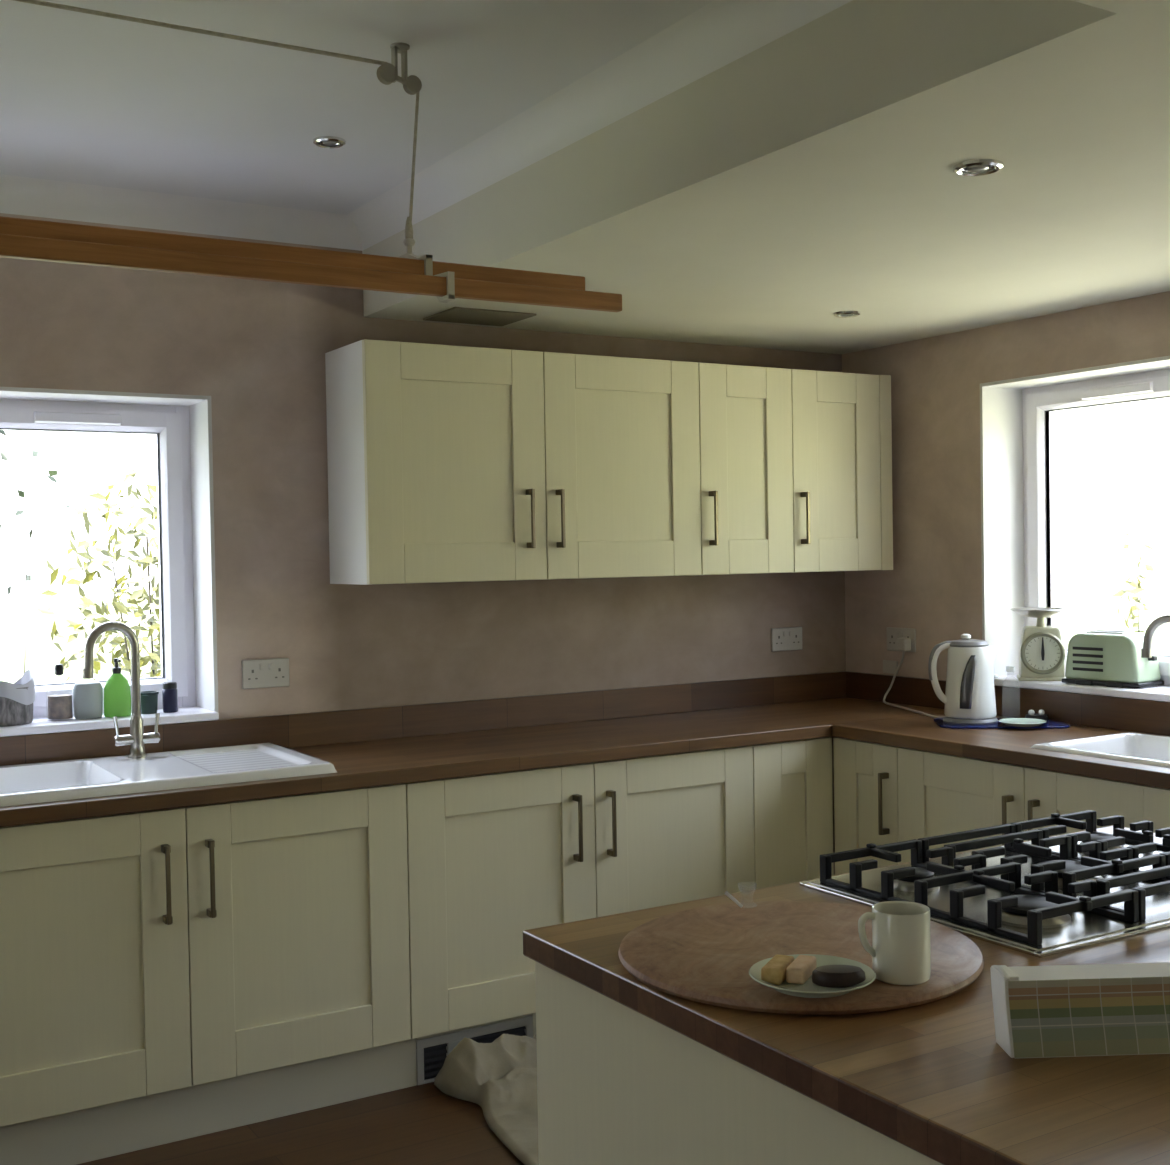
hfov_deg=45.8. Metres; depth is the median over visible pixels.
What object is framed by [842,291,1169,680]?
wall
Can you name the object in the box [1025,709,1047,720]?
strainer
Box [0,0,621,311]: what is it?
clothes airer
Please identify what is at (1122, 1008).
book
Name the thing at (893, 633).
power socket
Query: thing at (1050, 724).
board
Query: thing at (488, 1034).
grille
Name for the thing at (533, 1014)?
plinth
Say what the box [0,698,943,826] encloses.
countertop
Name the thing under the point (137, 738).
mixer tap
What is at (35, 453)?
tree
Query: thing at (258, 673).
power socket
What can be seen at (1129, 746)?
sink
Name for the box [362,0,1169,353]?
ceiling
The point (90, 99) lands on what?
ceiling
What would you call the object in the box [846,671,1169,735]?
upstand
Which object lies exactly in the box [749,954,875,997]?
plate
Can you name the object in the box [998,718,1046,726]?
glass dish
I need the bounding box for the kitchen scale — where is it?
[1010,607,1071,680]
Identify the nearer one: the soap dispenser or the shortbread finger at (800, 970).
the shortbread finger at (800, 970)
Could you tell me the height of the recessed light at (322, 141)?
0.010 m
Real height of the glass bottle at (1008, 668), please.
0.177 m
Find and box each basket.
[0,670,35,726]
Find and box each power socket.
[242,658,288,688]
[771,627,801,651]
[886,627,915,651]
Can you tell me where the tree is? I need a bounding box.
[0,430,70,672]
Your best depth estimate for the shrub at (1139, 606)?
8.49 m
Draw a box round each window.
[0,387,218,736]
[980,356,1169,701]
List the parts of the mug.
handle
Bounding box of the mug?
[858,901,930,984]
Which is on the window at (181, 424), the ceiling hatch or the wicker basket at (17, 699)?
the wicker basket at (17, 699)
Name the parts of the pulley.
mounting plate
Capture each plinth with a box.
[0,1038,416,1164]
[532,1013,535,1037]
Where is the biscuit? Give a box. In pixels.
[812,965,865,987]
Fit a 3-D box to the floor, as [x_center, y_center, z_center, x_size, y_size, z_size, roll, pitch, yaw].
[0.480,1.512,1.690,5.500,0.120,6.500,-2,1,-31]
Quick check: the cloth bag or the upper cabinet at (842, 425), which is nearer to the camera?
the cloth bag
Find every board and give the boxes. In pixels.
[619,901,983,1014]
[934,718,1069,728]
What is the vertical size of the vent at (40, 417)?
0.033 m
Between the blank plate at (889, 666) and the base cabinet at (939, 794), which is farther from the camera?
the blank plate at (889, 666)
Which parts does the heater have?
rail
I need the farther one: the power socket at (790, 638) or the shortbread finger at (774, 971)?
the power socket at (790, 638)
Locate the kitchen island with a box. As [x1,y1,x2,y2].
[535,961,942,1164]
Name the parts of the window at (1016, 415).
sill, sash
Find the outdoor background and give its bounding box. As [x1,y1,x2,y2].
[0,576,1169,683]
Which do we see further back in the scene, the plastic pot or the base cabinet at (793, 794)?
the base cabinet at (793, 794)
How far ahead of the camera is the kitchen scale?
4.66 m
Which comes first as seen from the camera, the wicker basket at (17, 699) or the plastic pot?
the wicker basket at (17, 699)
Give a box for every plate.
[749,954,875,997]
[883,660,897,673]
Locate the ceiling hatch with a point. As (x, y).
(464, 315)
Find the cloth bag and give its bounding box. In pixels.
[434,1034,538,1164]
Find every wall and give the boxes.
[0,213,845,874]
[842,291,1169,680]
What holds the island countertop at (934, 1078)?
on the kitchen island
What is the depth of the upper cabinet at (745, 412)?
4.79 m
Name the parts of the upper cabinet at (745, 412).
handle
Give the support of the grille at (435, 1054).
attached to the heater
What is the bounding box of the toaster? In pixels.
[1062,630,1163,687]
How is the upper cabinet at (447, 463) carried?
attached to the wall at (258, 348)
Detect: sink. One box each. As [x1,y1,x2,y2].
[0,743,336,806]
[1029,732,1169,766]
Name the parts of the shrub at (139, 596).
stem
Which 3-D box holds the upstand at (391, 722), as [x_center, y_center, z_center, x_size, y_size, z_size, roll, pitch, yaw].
[-0.848,0.456,4.311,4.400,0.102,0.020,-2,1,-31]
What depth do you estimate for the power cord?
5.12 m
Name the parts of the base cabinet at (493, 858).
door, handle, handle, door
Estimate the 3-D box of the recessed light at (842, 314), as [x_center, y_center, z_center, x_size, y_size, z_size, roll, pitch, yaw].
[0.846,-0.866,4.476,0.086,0.010,0.086,-2,1,-31]
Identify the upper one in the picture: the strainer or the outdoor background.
the outdoor background
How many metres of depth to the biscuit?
1.76 m
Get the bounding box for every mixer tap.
[83,621,159,757]
[1141,614,1169,657]
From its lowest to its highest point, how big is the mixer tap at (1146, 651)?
0.364 m
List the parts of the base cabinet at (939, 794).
door, handle, handle, door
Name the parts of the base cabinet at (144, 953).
door, handle, handle, door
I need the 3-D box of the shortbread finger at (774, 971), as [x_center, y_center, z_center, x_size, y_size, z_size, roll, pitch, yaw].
[0.252,0.505,1.808,0.027,0.021,0.068,0,1,24]
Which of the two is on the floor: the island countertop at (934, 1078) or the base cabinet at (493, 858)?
the base cabinet at (493, 858)
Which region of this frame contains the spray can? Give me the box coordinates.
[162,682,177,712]
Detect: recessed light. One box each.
[313,136,345,147]
[834,311,860,317]
[953,159,1003,175]
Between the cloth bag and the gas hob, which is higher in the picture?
the gas hob
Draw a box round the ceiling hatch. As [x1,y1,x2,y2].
[423,307,535,325]
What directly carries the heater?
on the floor
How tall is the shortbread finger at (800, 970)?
0.020 m
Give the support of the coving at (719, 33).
attached to the ceiling at (808, 177)
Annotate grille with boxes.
[424,1043,446,1079]
[470,1026,525,1042]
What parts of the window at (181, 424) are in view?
sill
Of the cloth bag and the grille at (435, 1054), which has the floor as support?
the cloth bag
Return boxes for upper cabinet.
[325,339,701,584]
[698,363,793,574]
[790,369,892,572]
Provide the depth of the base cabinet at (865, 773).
4.52 m
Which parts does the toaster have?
plate, lever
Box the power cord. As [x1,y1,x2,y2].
[883,638,944,718]
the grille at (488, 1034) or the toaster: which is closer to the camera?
the grille at (488, 1034)
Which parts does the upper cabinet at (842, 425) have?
handle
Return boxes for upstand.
[0,671,847,765]
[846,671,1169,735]
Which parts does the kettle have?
handle, lid knob, lid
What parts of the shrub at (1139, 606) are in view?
stem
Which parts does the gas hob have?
burner, burner, burner, burner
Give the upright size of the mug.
0.092 m
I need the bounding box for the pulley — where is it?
[377,42,421,94]
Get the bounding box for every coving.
[0,174,361,250]
[347,0,851,250]
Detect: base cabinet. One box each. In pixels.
[0,783,410,1126]
[403,746,754,1038]
[749,737,833,888]
[833,737,898,874]
[898,747,1169,863]
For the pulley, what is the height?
0.094 m
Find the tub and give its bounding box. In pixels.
[73,680,102,718]
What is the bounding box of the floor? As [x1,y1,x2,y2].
[77,1082,523,1164]
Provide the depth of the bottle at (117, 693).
4.06 m
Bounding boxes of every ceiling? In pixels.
[0,0,713,214]
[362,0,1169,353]
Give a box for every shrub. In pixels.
[37,467,160,681]
[1112,524,1153,632]
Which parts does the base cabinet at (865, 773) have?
handle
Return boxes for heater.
[416,1014,532,1084]
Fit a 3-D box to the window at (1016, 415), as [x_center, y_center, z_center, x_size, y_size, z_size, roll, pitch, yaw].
[1.821,-0.168,4.362,0.292,1.052,1.281,-2,1,-31]
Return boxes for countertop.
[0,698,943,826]
[523,826,1169,1164]
[832,713,1169,788]
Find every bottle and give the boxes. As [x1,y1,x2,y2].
[104,658,130,716]
[1006,666,1014,671]
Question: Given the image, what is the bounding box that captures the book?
[990,962,1169,1058]
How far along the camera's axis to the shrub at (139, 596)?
8.06 m
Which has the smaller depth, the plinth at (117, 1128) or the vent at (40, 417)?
the plinth at (117, 1128)
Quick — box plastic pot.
[141,691,158,713]
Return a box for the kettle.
[928,634,999,724]
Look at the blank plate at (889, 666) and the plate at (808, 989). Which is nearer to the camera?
the plate at (808, 989)
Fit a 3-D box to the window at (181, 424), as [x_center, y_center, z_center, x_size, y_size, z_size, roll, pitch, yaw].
[-1.884,-0.055,3.834,1.668,0.974,0.292,-2,1,-31]
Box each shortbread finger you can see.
[761,954,793,984]
[786,955,816,983]
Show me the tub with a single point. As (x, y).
(87, 695)
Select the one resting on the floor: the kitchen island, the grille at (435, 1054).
the kitchen island
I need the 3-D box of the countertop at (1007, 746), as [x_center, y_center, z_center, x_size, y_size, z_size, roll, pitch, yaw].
[1.690,0.496,3.774,0.620,0.040,2.330,-2,1,-31]
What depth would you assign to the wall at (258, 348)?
4.33 m
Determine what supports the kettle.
on the board at (1050, 724)
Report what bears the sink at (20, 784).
in the countertop at (362, 764)
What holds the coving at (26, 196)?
attached to the wall at (258, 348)
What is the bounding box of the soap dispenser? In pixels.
[48,664,72,719]
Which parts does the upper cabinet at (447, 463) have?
door, handle, handle, door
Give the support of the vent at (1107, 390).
attached to the window at (1016, 415)
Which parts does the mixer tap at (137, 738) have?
spout, lever, lever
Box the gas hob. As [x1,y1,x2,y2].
[800,810,1169,957]
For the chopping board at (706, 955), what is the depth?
1.94 m
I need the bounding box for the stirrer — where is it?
[724,891,742,907]
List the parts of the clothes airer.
cord, cord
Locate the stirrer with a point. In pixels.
(726, 893)
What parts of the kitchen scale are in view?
pan stem, foot plate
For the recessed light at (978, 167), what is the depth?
2.76 m
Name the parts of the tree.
stem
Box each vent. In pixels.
[34,411,120,424]
[1080,381,1152,399]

